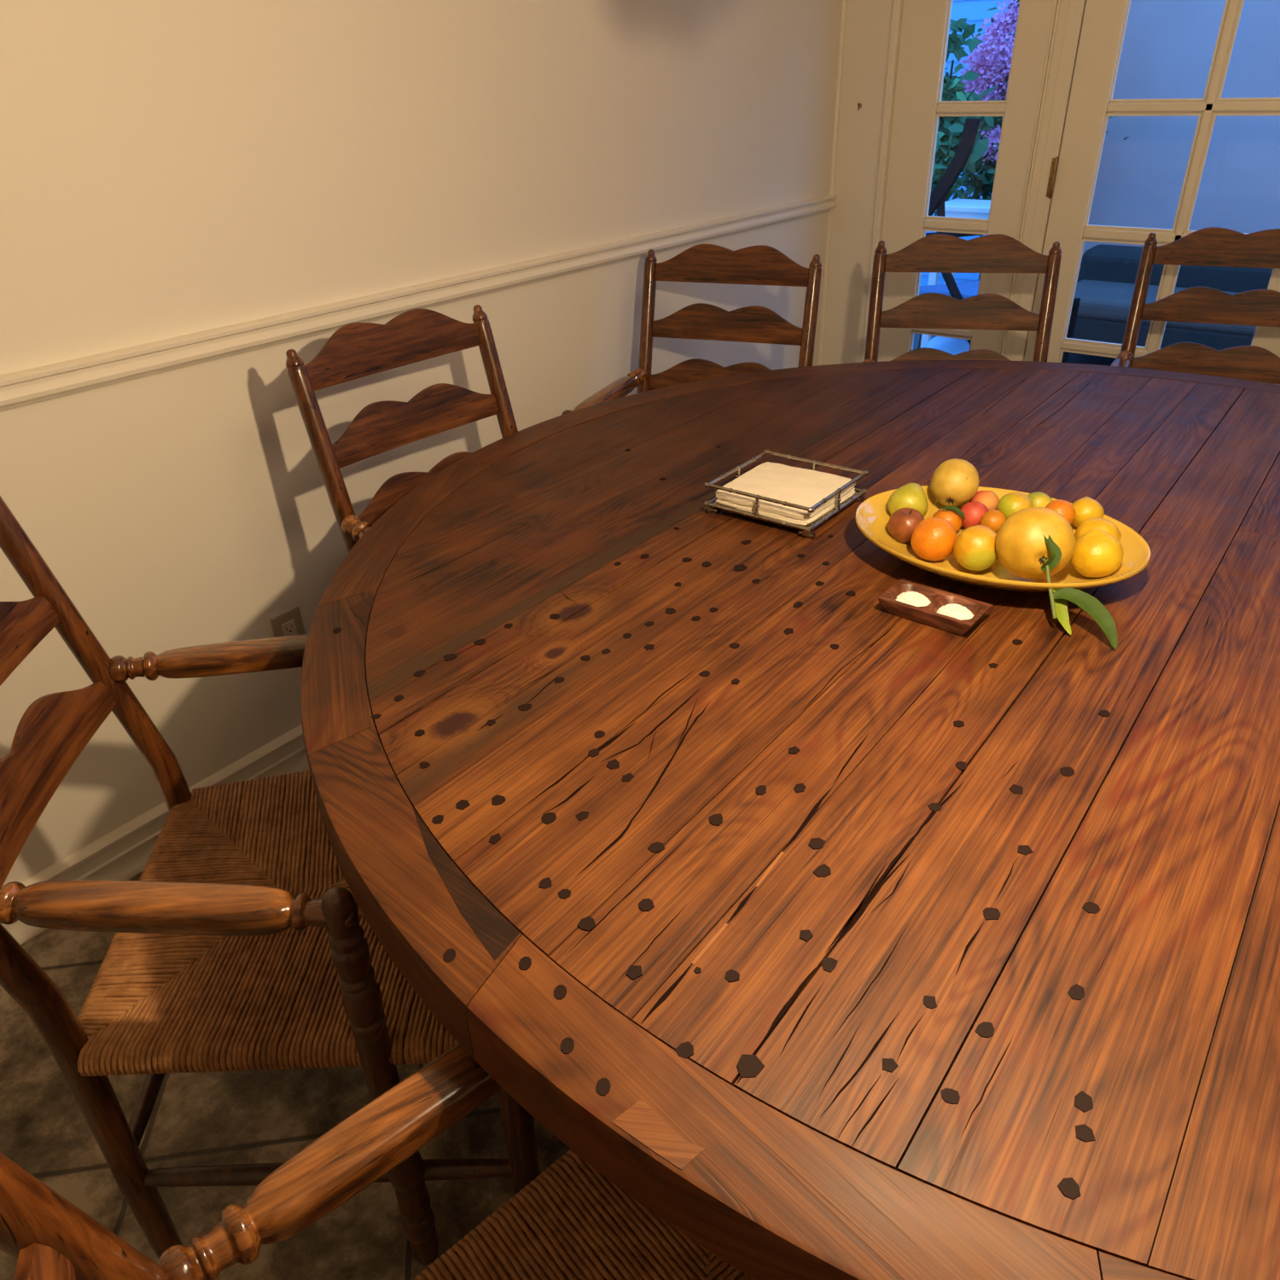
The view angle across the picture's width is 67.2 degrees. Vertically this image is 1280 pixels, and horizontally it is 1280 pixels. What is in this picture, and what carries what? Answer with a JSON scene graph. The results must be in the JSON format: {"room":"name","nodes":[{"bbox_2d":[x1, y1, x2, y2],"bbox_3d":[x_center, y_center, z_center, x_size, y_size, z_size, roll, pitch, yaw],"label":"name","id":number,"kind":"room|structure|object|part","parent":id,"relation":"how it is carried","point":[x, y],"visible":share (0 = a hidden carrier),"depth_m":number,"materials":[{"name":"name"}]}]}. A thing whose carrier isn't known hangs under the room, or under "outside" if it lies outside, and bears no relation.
{"room":"dining room","nodes":[
{"label":"dining room","id":0,"kind":"room"},
{"bbox_2d":[0,870,570,1279],"bbox_3d":[0.695,1.147,0.895,4.626,0.100,6.140,20,37,32],"label":"floor","id":1,"kind":"structure","parent":0,"point":[250,1116],"depth_m":1.49,"materials":[{"name":"stone"}]},
{"bbox_2d":[0,495,540,1264],"bbox_3d":[-0.508,0.291,1.315,0.677,1.017,0.618,-5,30,-6],"label":"armchair","id":2,"kind":"object","parent":1,"relation":"on","point":[242,941],"visible":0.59,"depth_m":1.21,"materials":[{"name":"brown wood"}]},
{"bbox_3d":[-0.727,0.433,1.098,0.150,1.003,0.044,-5,30,-6],"label":"post","id":3,"kind":"part","parent":2,"relation":"part of","materials":[{"name":"brown wood"}]},
{"bbox_3d":[-0.786,0.205,1.490,0.150,1.003,0.044,-5,30,-6],"label":"post","id":4,"kind":"part","parent":2,"relation":"part of","materials":[{"name":"brown wood"}]},
{"bbox_3d":[-0.510,0.278,1.007,0.424,0.060,0.048,-1,30,1],"label":"arm","id":5,"kind":"part","parent":2,"relation":"part of","materials":[{"name":"brown wood"}]},
{"bbox_3d":[-0.576,0.022,1.449,0.424,0.060,0.048,-9,31,-12],"label":"arm","id":6,"kind":"part","parent":2,"relation":"part of","materials":[{"name":"brown wood"}]},
{"bbox_3d":[-0.440,0.356,1.363,0.545,0.046,0.618,-5,30,-6],"label":"rush seat","id":7,"kind":"part","parent":2,"relation":"part of","materials":[{"name":"brown wicker"}]},
{"bbox_3d":[-0.154,0.643,1.241,0.039,0.464,0.039,-5,30,-6],"label":"leg","id":8,"kind":"part","parent":2,"relation":"part of","materials":[{"name":"brown wood"}]},
{"bbox_2d":[0,1042,754,1279],"bbox_3d":[-0.009,0.627,0.714,0.677,1.017,0.618,-21,35,-29],"label":"armchair","id":9,"kind":"object","parent":1,"relation":"on","point":[571,1222],"visible":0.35,"depth_m":0.78,"materials":[{"name":"brown wood"}]},
{"bbox_3d":[-0.346,0.620,0.758,0.150,1.003,0.044,-21,35,-29],"label":"post","id":10,"kind":"part","parent":9,"relation":"part of","materials":[{"name":"brown wood"}]},
{"bbox_3d":[-0.188,0.391,0.798,0.424,0.060,0.048,-27,38,-36],"label":"arm","id":11,"kind":"part","parent":9,"relation":"part of","materials":[{"name":"brown wood"}]},
{"bbox_3d":[0.047,0.678,0.788,0.545,0.046,0.618,-21,35,-29],"label":"rush seat","id":12,"kind":"part","parent":9,"relation":"part of","materials":[{"name":"brown wicker"}]},
{"bbox_2d":[285,304,517,553],"bbox_3d":[-0.230,-0.096,1.960,0.677,1.017,0.618,21,37,34],"label":"armchair","id":13,"kind":"object","parent":1,"relation":"on","point":[354,351],"visible":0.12,"depth_m":1.91,"materials":[{"name":"brown wood"}]},
{"bbox_3d":[-0.569,-0.072,1.952,0.150,1.003,0.044,21,37,34],"label":"post","id":14,"kind":"part","parent":13,"relation":"part of","materials":[{"name":"brown wood"}]},
{"bbox_3d":[-0.421,-0.144,1.723,0.048,0.060,0.424,-26,38,-35],"label":"arm","id":15,"kind":"part","parent":13,"relation":"part of","materials":[{"name":"brown wood"}]},
{"bbox_3d":[-0.280,-0.258,2.254,0.150,1.003,0.044,21,37,34],"label":"post","id":16,"kind":"part","parent":13,"relation":"part of","materials":[{"name":"brown wood"}]},
{"bbox_2d":[561,244,821,414],"bbox_3d":[0.147,-0.452,2.550,0.618,1.017,0.677,9,32,18],"label":"armchair","id":17,"kind":"object","parent":1,"relation":"on","point":[760,264],"visible":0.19,"depth_m":2.60,"materials":[{"name":"brown wood"}]},
{"bbox_3d":[-0.088,-0.650,2.571,0.048,0.060,0.424,14,34,25],"label":"arm","id":18,"kind":"part","parent":17,"relation":"part of","materials":[{"name":"brown wood"}]},
{"bbox_3d":[0.019,-0.602,2.826,0.044,1.003,0.150,9,32,18],"label":"post","id":19,"kind":"part","parent":17,"relation":"part of","materials":[{"name":"brown wood"}]},
{"bbox_3d":[0.449,-0.532,2.683,0.044,1.003,0.150,9,32,18],"label":"post","id":20,"kind":"part","parent":17,"relation":"part of","materials":[{"name":"brown wood"}]},
{"bbox_2d":[300,360,1279,1279],"bbox_3d":[0.703,0.194,1.668,2.336,0.758,2.336,20,37,32],"label":"dining table","id":21,"kind":"object","parent":1,"relation":"on","point":[842,936],"visible":0.98,"depth_m":0.97,"materials":[{"name":"brown wood"}]},
{"bbox_2d":[704,449,868,539],"bbox_3d":[0.252,-0.255,1.655,0.209,0.055,0.207,20,37,32],"label":"napkin holder","id":22,"kind":"object","parent":21,"relation":"on","point":[712,506],"visible":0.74,"depth_m":1.61,"materials":[{"name":"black metal"}]},
{"bbox_3d":[0.174,-0.288,1.703,0.009,0.034,0.009,20,37,32],"label":"post","id":23,"kind":"part","parent":22,"relation":"part of","materials":[{"name":"silver metal"}]},
{"bbox_3d":[0.193,-0.220,1.585,0.009,0.034,0.009,20,37,32],"label":"post","id":24,"kind":"part","parent":22,"relation":"part of","materials":[{"name":"silver metal"}]},
{"bbox_2d":[715,490,855,525],"bbox_3d":[0.251,-0.247,1.659,0.182,0.003,0.182,21,37,33],"label":"paper napkin","id":25,"kind":"object","parent":22,"relation":"in","point":[853,492],"visible":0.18,"depth_m":1.59,"materials":[{"name":"beige paper"}]},
{"bbox_2d":[715,488,855,523],"bbox_3d":[0.251,-0.250,1.658,0.183,0.003,0.184,19,36,31],"label":"paper napkin","id":26,"kind":"object","parent":25,"relation":"on","point":[718,500],"visible":0.13,"depth_m":1.59,"materials":[{"name":"beige paper"}]},
{"bbox_2d":[718,488,853,521],"bbox_3d":[0.252,-0.253,1.657,0.177,0.004,0.177,19,36,32],"label":"paper napkin","id":27,"kind":"object","parent":26,"relation":"on","point":[819,512],"visible":0.11,"depth_m":1.59,"materials":[{"name":"beige paper"}]},
{"bbox_2d":[718,486,854,519],"bbox_3d":[0.251,-0.255,1.655,0.178,0.004,0.179,20,37,33],"label":"paper napkin","id":28,"kind":"object","parent":27,"relation":"on","point":[853,486],"visible":0.13,"depth_m":1.58,"materials":[{"name":"paper"}]},
{"bbox_2d":[715,487,853,517],"bbox_3d":[0.251,-0.257,1.653,0.182,0.005,0.182,19,36,32],"label":"paper napkin","id":29,"kind":"object","parent":28,"relation":"on","point":[852,487],"visible":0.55,"depth_m":1.59,"materials":[{"name":"paper"}]},
{"bbox_2d":[715,482,855,517],"bbox_3d":[0.251,-0.260,1.651,0.183,0.005,0.183,20,36,32],"label":"paper napkin","id":30,"kind":"object","parent":29,"relation":"on","point":[722,496],"visible":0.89,"depth_m":1.59,"materials":[{"name":"paper"}]},
{"bbox_2d":[715,461,855,515],"bbox_3d":[0.252,-0.263,1.651,0.184,0.006,0.184,19,36,31],"label":"paper napkin","id":31,"kind":"object","parent":30,"relation":"on","point":[805,487],"visible":0.84,"depth_m":1.65,"materials":[{"name":"white paper"}]},
{"bbox_3d":[0.252,-0.245,1.660,0.207,0.009,0.207,20,37,32],"label":"rail","id":32,"kind":"part","parent":22,"relation":"part of","materials":[{"name":"silver metal"}]},
{"bbox_3d":[0.252,-0.244,1.661,0.195,0.003,0.195,20,37,32],"label":"tray plate","id":33,"kind":"part","parent":22,"relation":"part of","materials":[{"name":"silver metal"}]},
{"bbox_3d":[0.310,-0.301,1.718,0.009,0.034,0.009,20,37,32],"label":"post","id":34,"kind":"part","parent":22,"relation":"part of","materials":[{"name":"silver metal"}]},
{"bbox_3d":[0.329,-0.232,1.599,0.009,0.034,0.009,20,37,32],"label":"post","id":35,"kind":"part","parent":22,"relation":"part of","materials":[{"name":"silver metal"}]},
{"bbox_2d":[878,578,992,635],"bbox_3d":[0.400,-0.042,1.313,0.132,0.024,0.072,21,37,34],"label":"salt dish","id":36,"kind":"object","parent":21,"relation":"on","point":[928,615],"visible":0.89,"depth_m":1.30,"materials":[{"name":"brown wood"}]},
{"bbox_2d":[896,591,930,606],"bbox_3d":[0.377,-0.056,1.327,0.054,0.018,0.048,20,37,32],"label":"salt","id":37,"kind":"object","parent":36,"relation":"in","point":[916,599],"visible":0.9,"depth_m":1.32,"materials":[{"name":"white food"}]},
{"bbox_2d":[936,603,973,619],"bbox_3d":[0.424,-0.037,1.293,0.056,0.018,0.048,20,37,32],"label":"salt","id":38,"kind":"object","parent":36,"relation":"in","point":[956,611],"visible":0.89,"depth_m":1.28,"materials":[{"name":"white food"}]},
{"bbox_2d":[855,485,1151,591],"bbox_3d":[0.527,-0.140,1.439,0.418,0.058,0.334,17,35,28],"label":"serving bowl","id":39,"kind":"object","parent":21,"relation":"on","point":[872,516],"visible":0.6,"depth_m":1.39,"materials":[{"name":"yellow ceramic"}]},
{"bbox_2d":[887,507,924,543],"bbox_3d":[0.411,-0.176,1.481,0.055,0.055,0.056,20,37,32],"label":"apple","id":40,"kind":"object","parent":39,"relation":"in","point":[901,525],"visible":0.88,"depth_m":1.46,"materials":[{"name":"red food"}]},
{"bbox_2d":[887,482,928,517],"bbox_3d":[0.423,-0.214,1.521,0.061,0.061,0.060,-11,32,-16],"label":"quince","id":41,"kind":"object","parent":39,"relation":"in","point":[910,495],"visible":0.74,"depth_m":1.50,"materials":[{"name":"yellow food"}]},
{"bbox_2d":[910,517,957,561],"bbox_3d":[0.437,-0.150,1.430,0.066,0.065,0.065,20,37,32],"label":"orange","id":42,"kind":"object","parent":39,"relation":"in","point":[933,539],"visible":0.98,"depth_m":1.41,"materials":[{"name":"orange food"}]},
{"bbox_2d":[932,500,965,531],"bbox_3d":[0.482,-0.191,1.503,0.051,0.058,0.044,20,37,32],"label":"mandarin","id":43,"kind":"object","parent":39,"relation":"in","point":[953,514],"visible":0.67,"depth_m":1.49,"materials":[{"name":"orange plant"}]},
{"bbox_2d":[930,459,978,506],"bbox_3d":[0.501,-0.250,1.534,0.074,0.073,0.075,20,37,32],"label":"quince","id":44,"kind":"object","parent":39,"relation":"in","point":[954,482],"visible":0.98,"depth_m":1.51,"materials":[{"name":"yellow food"}]},
{"bbox_2d":[960,501,989,528],"bbox_3d":[0.523,-0.195,1.511,0.046,0.044,0.045,20,37,32],"label":"nectarine","id":45,"kind":"object","parent":39,"relation":"in","point":[973,511],"visible":0.66,"depth_m":1.49,"materials":[{"name":"red food"}]},
{"bbox_2d":[953,525,998,570],"bbox_3d":[0.486,-0.132,1.386,0.065,0.064,0.065,20,37,32],"label":"lemon","id":46,"kind":"object","parent":39,"relation":"in","point":[974,547],"visible":0.94,"depth_m":1.36,"materials":[{"name":"yellow food"}]},
{"bbox_2d":[969,490,999,510],"bbox_3d":[0.550,-0.218,1.538,0.045,0.043,0.045,20,37,32],"label":"peach","id":47,"kind":"object","parent":39,"relation":"in","point":[989,498],"visible":0.56,"depth_m":1.52,"materials":[{"name":"orange food"}]},
{"bbox_2d":[976,524,994,531],"bbox_3d":[0.507,-0.147,1.436,0.051,0.050,0.050,20,37,32],"label":"orange","id":48,"kind":"object","parent":39,"relation":"in","point":[976,525],"visible":0.16,"depth_m":1.43,"materials":[{"name":"orange food"}]},
{"bbox_2d":[979,509,1006,533],"bbox_3d":[0.541,-0.180,1.475,0.038,0.039,0.039,20,37,32],"label":"orange","id":49,"kind":"object","parent":39,"relation":"in","point":[993,519],"visible":0.64,"depth_m":1.46,"materials":[{"name":"orange food"}]},
{"bbox_2d":[996,492,1033,518],"bbox_3d":[0.579,-0.202,1.486,0.054,0.051,0.053,20,37,32],"label":"lemon","id":50,"kind":"object","parent":39,"relation":"in","point":[1009,503],"visible":0.5,"depth_m":1.47,"materials":[{"name":"yellow food"}]},
{"bbox_2d":[1026,491,1052,507],"bbox_3d":[0.622,-0.210,1.507,0.047,0.046,0.043,20,37,32],"label":"lime","id":51,"kind":"object","parent":39,"relation":"in","point":[1038,499],"visible":0.34,"depth_m":1.49,"materials":[{"name":"yellow food"}]},
{"bbox_2d":[995,506,1117,650],"bbox_3d":[0.573,-0.095,1.291,0.103,0.124,0.226,-13,32,-19],"label":"orange","id":52,"kind":"object","parent":39,"relation":"in","point":[1036,543],"visible":1,"depth_m":1.29,"materials":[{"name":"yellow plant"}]},
{"bbox_3d":[0.544,-0.069,1.281,0.006,0.059,0.069,-2,30,0],"label":"stem","id":53,"kind":"part","parent":52,"relation":"part of","materials":[{"name":"green plant"}]},
{"bbox_2d":[1045,499,1076,524],"bbox_3d":[0.630,-0.188,1.448,0.046,0.046,0.046,20,37,32],"label":"orange","id":54,"kind":"object","parent":39,"relation":"in","point":[1064,508],"visible":0.5,"depth_m":1.43,"materials":[{"name":"orange food"}]},
{"bbox_2d":[1071,496,1104,527],"bbox_3d":[0.675,-0.191,1.459,0.050,0.047,0.049,20,37,32],"label":"lemon","id":55,"kind":"object","parent":39,"relation":"in","point":[1085,508],"visible":0.57,"depth_m":1.44,"materials":[{"name":"yellow food"}]},
{"bbox_2d":[1070,528,1123,577],"bbox_3d":[0.638,-0.119,1.347,0.068,0.069,0.068,20,37,32],"label":"lemon","id":56,"kind":"object","parent":39,"relation":"in","point":[1097,553],"visible":0.96,"depth_m":1.32,"materials":[{"name":"yellow food"}]},
{"bbox_2d":[1074,517,1121,541],"bbox_3d":[0.663,-0.147,1.399,0.062,0.063,0.062,20,37,32],"label":"lemon","id":57,"kind":"object","parent":39,"relation":"in","point":[1103,524],"visible":0.43,"depth_m":1.38,"materials":[{"name":"yellow food"}]},
{"bbox_2d":[862,233,1061,362],"bbox_3d":[0.831,-0.496,2.588,0.618,1.017,0.677,5,31,12],"label":"armchair","id":58,"kind":"object","parent":1,"relation":"on","point":[935,253],"visible":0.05,"depth_m":2.64,"materials":[{"name":"brown wood"}]},
{"bbox_3d":[0.582,-0.677,2.581,0.048,0.060,0.424,9,32,18],"label":"arm","id":59,"kind":"part","parent":58,"relation":"part of","materials":[{"name":"brown wood"}]},
{"bbox_3d":[0.662,-0.634,2.848,0.044,1.003,0.150,5,31,12],"label":"post","id":60,"kind":"part","parent":58,"relation":"part of","materials":[{"name":"brown wood"}]},
{"bbox_3d":[1.109,-0.594,2.756,0.044,1.003,0.150,5,31,12],"label":"post","id":61,"kind":"part","parent":58,"relation":"part of","materials":[{"name":"brown wood"}]},
{"bbox_2d":[1110,226,1279,383],"bbox_3d":[1.510,-0.505,2.568,0.618,1.017,0.677,11,33,20],"label":"armchair","id":62,"kind":"object","parent":1,"relation":"on","point":[1210,246],"visible":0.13,"depth_m":2.64,"materials":[{"name":"brown wood"}]},
{"bbox_3d":[1.280,-0.707,2.597,0.048,0.060,0.424,15,34,27],"label":"arm","id":63,"kind":"part","parent":62,"relation":"part of","materials":[{"name":"brown wood"}]},
{"bbox_3d":[1.396,-0.657,2.849,0.044,1.003,0.150,11,33,20],"label":"post","id":64,"kind":"part","parent":62,"relation":"part of","materials":[{"name":"brown wood"}]},
{"bbox_2d":[0,0,842,887],"bbox_3d":[-1.137,-0.685,1.398,0.120,2.650,6.140,20,37,32],"label":"wall","id":65,"kind":"structure","parent":0,"point":[169,169],"depth_m":1.97,"materials":[{"name":"white paint"}]},
{"bbox_2d":[1,724,309,944],"bbox_3d":[-1.050,0.430,2.001,0.022,0.113,5.895,20,37,32],"label":"baseboard","id":66,"kind":"structure","parent":65,"relation":"attached to","point":[125,852],"depth_m":2.00,"materials":[{"name":"white wood"}]},
{"bbox_2d":[270,605,305,637],"bbox_3d":[-0.787,-0.012,2.166,0.008,0.116,0.074,20,37,32],"label":"wall outlet","id":67,"kind":"object","parent":65,"relation":"attached to","point":[289,622],"visible":0.52,"depth_m":2.15,"materials":[{"name":"beige plastic"}]},
{"bbox_2d":[281,619,297,636],"bbox_3d":[-0.785,-0.011,2.165,0.003,0.067,0.033,20,37,32],"label":"receptacle","id":68,"kind":"object","parent":67,"relation":"attached to","point":[289,627],"depth_m":2.15,"materials":[{"name":"beige plastic"}]},
{"bbox_2d":[0,194,837,411],"bbox_3d":[-1.072,-0.376,1.526,0.029,0.052,5.895,20,37,32],"label":"trim","id":69,"kind":"structure","parent":65,"relation":"attached to","point":[37,384],"depth_m":2.01,"materials":[{"name":"white wood"}]},
{"bbox_2d":[818,0,847,365],"bbox_3d":[0.692,-1.895,3.369,0.020,2.650,0.019,20,37,32],"label":"trim","id":70,"kind":"structure","parent":65,"relation":"attached to","point":[844,2],"depth_m":3.47,"materials":[{"name":"white paint"}]},
{"bbox_2d":[821,0,892,365],"bbox_3d":[2.475,-1.293,2.247,4.386,2.650,0.120,20,37,32],"label":"wall","id":71,"kind":"structure","parent":0,"point":[868,22],"depth_m":3.44,"materials":[{"name":"white paint"}]},
{"bbox_2d":[861,0,903,362],"bbox_3d":[1.743,-1.303,2.808,2.254,2.140,0.052,20,37,32],"label":"trim","id":72,"kind":"structure","parent":71,"relation":"attached to","point":[897,8],"depth_m":3.32,"materials":[{"name":"white paint"}]},
{"bbox_2d":[877,0,1055,361],"bbox_3d":[1.075,-1.542,3.285,0.488,2.085,0.042,20,37,32],"label":"window","id":73,"kind":"structure","parent":71,"relation":"in","point":[918,106],"depth_m":3.21,"materials":[{"name":"beige paint"}]},
{"bbox_2d":[999,0,1086,360],"bbox_3d":[1.306,-1.460,3.137,0.085,2.100,0.081,20,37,32],"label":"trim","id":74,"kind":"structure","parent":71,"relation":"attached to","point":[1067,17],"depth_m":3.04,"materials":[{"name":"beige paint"}]},
{"bbox_2d":[1024,0,1279,384],"bbox_3d":[1.629,-1.324,2.884,0.804,2.085,0.102,20,37,32],"label":"door","id":75,"kind":"structure","parent":71,"relation":"in","point":[1091,102],"depth_m":2.94,"materials":[{"name":"beige paint"}]},
{"bbox_2d":[913,332,1115,366],"bbox_3d":[3.959,-2.231,6.613,10.000,0.100,8.370,20,37,32],"label":"paving","id":76,"kind":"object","parent":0,"point":[1073,358],"depth_m":5.53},
{"bbox_2d":[923,336,970,354],"bbox_3d":[1.602,-1.457,5.039,0.280,0.280,0.280,20,37,32],"label":"ball","id":77,"kind":"object","parent":76,"relation":"on","point":[952,346],"visible":0.19,"depth_m":4.92,"materials":[{"name":"blue plastic"}]},
{"bbox_2d":[920,198,990,348],"bbox_3d":[1.802,-1.914,5.244,0.420,0.850,0.320,20,37,32],"label":"garden table","id":78,"kind":"object","parent":76,"relation":"on","point":[969,208],"visible":0.2,"depth_m":5.00,"materials":[{"name":"paint"}]},
{"bbox_3d":[1.596,-1.865,5.280,0.040,0.740,0.040,20,37,32],"label":"leg","id":79,"kind":"part","parent":78,"relation":"part of","materials":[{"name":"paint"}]},
{"bbox_2d":[918,17,999,348],"bbox_3d":[1.652,-2.480,5.341,0.522,1.739,0.442,20,37,32],"label":"tree","id":80,"kind":"object","parent":76,"relation":"on","point":[950,128],"visible":0.32,"depth_m":5.11,"materials":[{"name":"green plant"}]},
{"bbox_3d":[1.689,-2.417,5.466,0.078,1.501,0.056,20,37,32],"label":"stem","id":81,"kind":"part","parent":80,"relation":"part of","materials":[{"name":"brown plant"}]},
{"bbox_2d":[919,0,1018,285],"bbox_3d":[1.211,-4.346,6.647,4.770,3.740,0.080,20,37,32],"label":"house","id":82,"kind":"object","parent":76,"relation":"on","point":[975,11],"visible":0.02,"depth_m":6.12,"materials":[{"name":"paint"}]},
{"bbox_2d":[919,117,1080,362],"bbox_3d":[1.669,-1.799,4.639,0.861,1.269,0.522,-10,31,-14],"label":"patio chair","id":83,"kind":"object","parent":76,"relation":"on","point":[962,290],"visible":0.26,"depth_m":4.50,"materials":[{"name":"brown wood"}]},
{"bbox_3d":[1.671,-1.681,4.664,0.705,0.079,0.409,-11,32,-15],"label":"seat","id":84,"kind":"part","parent":83,"relation":"part of","materials":[{"name":"blue fabric"}]},
{"bbox_3d":[1.576,-2.002,4.743,0.549,0.032,0.032,-12,32,-16],"label":"rail","id":85,"kind":"part","parent":83,"relation":"part of","materials":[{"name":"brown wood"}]},
{"bbox_3d":[1.365,-1.805,4.662,0.362,1.265,0.083,6,31,13],"label":"post","id":86,"kind":"part","parent":83,"relation":"part of","materials":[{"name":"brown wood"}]},
{"bbox_3d":[1.666,-1.840,4.571,0.780,0.529,0.449,-10,31,-14],"label":"frame","id":87,"kind":"part","parent":83,"relation":"part of","materials":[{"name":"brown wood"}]},
{"bbox_3d":[2.090,-1.405,4.726,0.033,0.480,0.033,6,31,13],"label":"leg","id":88,"kind":"part","parent":83,"relation":"part of","materials":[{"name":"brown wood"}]},
{"bbox_2d":[952,0,1128,236],"bbox_3d":[2.149,-2.849,5.507,1.013,2.186,0.810,4,31,9],"label":"flowers","id":89,"kind":"object","parent":76,"relation":"on","point":[996,56],"visible":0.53,"depth_m":5.26,"materials":[{"name":"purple plant"}]},
{"bbox_2d":[1070,244,1273,359],"bbox_3d":[3.027,-1.710,5.120,1.500,0.560,0.800,20,37,32],"label":"outdoor sofa","id":90,"kind":"object","parent":76,"relation":"on","point":[1107,276],"visible":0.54,"depth_m":5.11,"materials":[{"name":"blue fabric"}]},
{"bbox_2d":[1074,279,1256,335],"bbox_3d":[2.953,-1.717,5.005,1.460,0.110,0.560,20,37,32],"label":"cushion","id":91,"kind":"object","parent":90,"relation":"on","point":[1107,303],"depth_m":5.07,"materials":[{"name":"fabric"}]},
{"bbox_3d":[3.186,-1.944,5.232,1.500,0.280,0.260,20,37,32],"label":"backrest","id":92,"kind":"part","parent":90,"relation":"part of","materials":[{"name":"blue fabric"}]},
{"bbox_2d":[1082,0,1279,256],"bbox_3d":[4.283,-2.424,4.530,4.180,2.400,0.150,20,37,32],"label":"wall","id":93,"kind":"structure","parent":76,"relation":"on","point":[1168,47],"depth_m":5.27,"materials":[{"name":"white paint"}]}
]}

